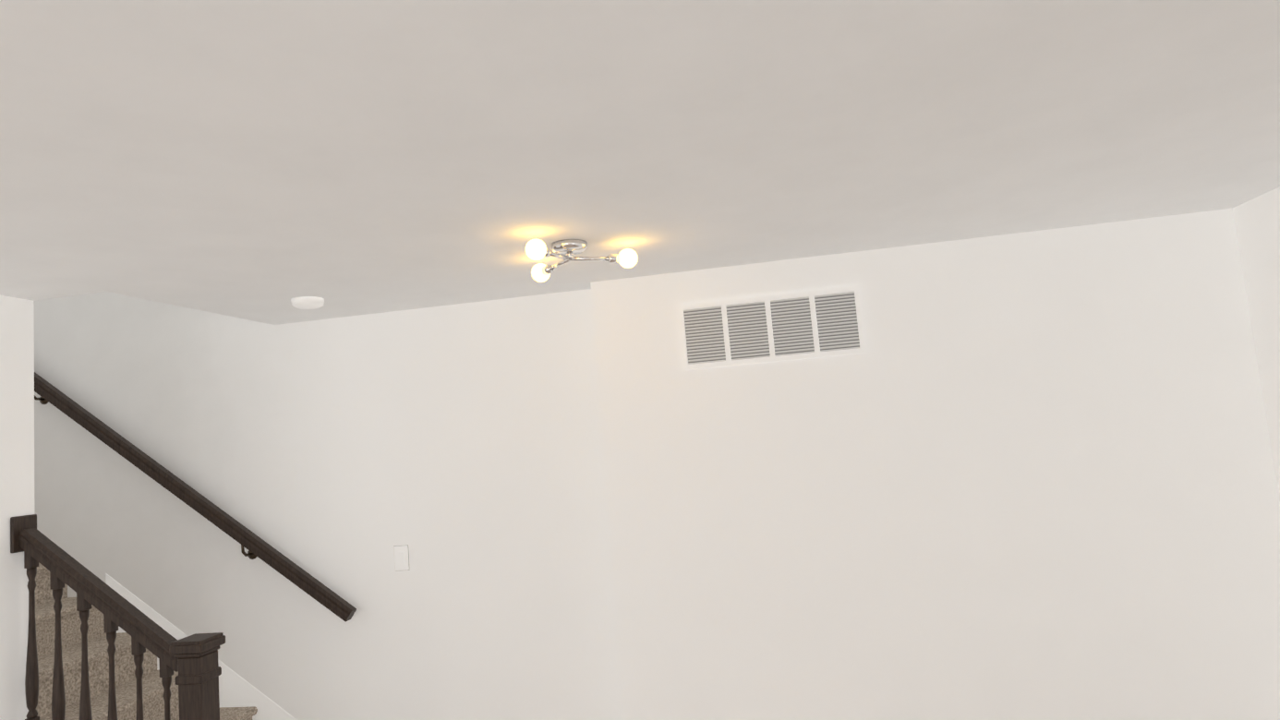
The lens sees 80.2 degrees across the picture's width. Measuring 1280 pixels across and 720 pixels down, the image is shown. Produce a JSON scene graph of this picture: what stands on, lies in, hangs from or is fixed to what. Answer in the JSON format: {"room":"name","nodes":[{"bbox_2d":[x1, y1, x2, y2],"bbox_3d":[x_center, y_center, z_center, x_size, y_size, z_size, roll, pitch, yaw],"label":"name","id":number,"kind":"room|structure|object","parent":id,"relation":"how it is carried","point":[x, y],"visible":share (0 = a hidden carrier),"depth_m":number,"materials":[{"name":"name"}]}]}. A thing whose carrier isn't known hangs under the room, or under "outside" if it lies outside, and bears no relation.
{"room":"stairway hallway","nodes":[
{"label":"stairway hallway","id":0,"kind":"room"},
{"bbox_2d":[0,295,34,719],"bbox_3d":[-3.886,1.083,2.477,3.140,2.440,1.200,-6,-6,9],"label":"wall block","id":1,"kind":"object","parent":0,"point":[17,415],"visible":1,"depth_m":2.79,"materials":[{"name":"paint"}]},
{"bbox_2d":[33,289,623,719],"bbox_3d":[-4.510,0.027,4.360,8.780,5.000,0.120,-6,-6,9],"label":"wall","id":2,"kind":"structure","parent":0,"point":[458,450],"depth_m":3.71,"materials":[{"name":"paint"}]},
{"bbox_2d":[393,544,410,571],"bbox_3d":[-1.146,0.952,3.648,0.075,0.119,0.008,-6,-6,9],"label":"light switch","id":3,"kind":"object","parent":2,"relation":"attached to","point":[401,558],"visible":1,"depth_m":3.65,"materials":[{"name":"white plastic"}]},
{"bbox_2d":[0,0,1279,325],"bbox_3d":[-3.658,-0.354,1.159,11.540,0.120,6.190,-6,-6,9],"label":"ceiling","id":4,"kind":"structure","parent":0,"point":[262,161],"depth_m":1.80,"materials":[{"name":"paint"}]},
{"bbox_2d":[290,296,324,309],"bbox_3d":[-1.449,-0.248,3.316,0.132,0.034,0.132,-6,-6,9],"label":"smoke detector","id":5,"kind":"object","parent":4,"relation":"attached to","point":[307,302],"visible":1,"depth_m":3.27,"materials":[{"name":"white plastic"}]},
{"bbox_2d":[525,239,637,282],"bbox_3d":[-0.236,-0.376,2.706,0.424,0.096,0.418,-6,-6,9],"label":"ceiling light","id":6,"kind":"object","parent":4,"relation":"attached to","point":[565,250],"visible":1,"depth_m":2.74,"materials":[{"name":"silver metal"}]},
{"bbox_2d":[590,208,1279,719],"bbox_3d":[1.252,0.736,3.251,2.760,2.440,0.270,-6,-6,9],"label":"wall","id":7,"kind":"structure","parent":0,"point":[1020,476],"depth_m":3.12,"materials":[{"name":"paint"}]},
{"bbox_2d":[677,285,866,370],"bbox_3d":[0.563,-0.136,3.294,0.780,0.290,0.012,-6,-6,9],"label":"air vent","id":8,"kind":"object","parent":7,"relation":"in","point":[801,325],"visible":1,"depth_m":3.29,"materials":[{"name":"white metal"}]},
{"bbox_2d":[1232,186,1279,497],"bbox_3d":[2.045,0.360,0.059,0.120,2.440,5.800,-6,-6,9],"label":"wall","id":9,"kind":"structure","parent":0,"point":[1257,220],"depth_m":2.91,"materials":[{"name":"paint"}]},
{"bbox_3d":[-3.450,2.175,0.913,11.540,0.100,6.190,-6,-6,9],"label":"floor","id":10,"kind":"structure","parent":0,"visible":0},
{"bbox_2d":[10,372,356,719],"bbox_3d":[-3.171,0.592,3.460,3.507,3.487,1.110,-6,-6,9],"label":"staircase","id":11,"kind":"structure","parent":10,"relation":"on","point":[100,649],"depth_m":3.37,"materials":[{"name":"wood"}]}
]}

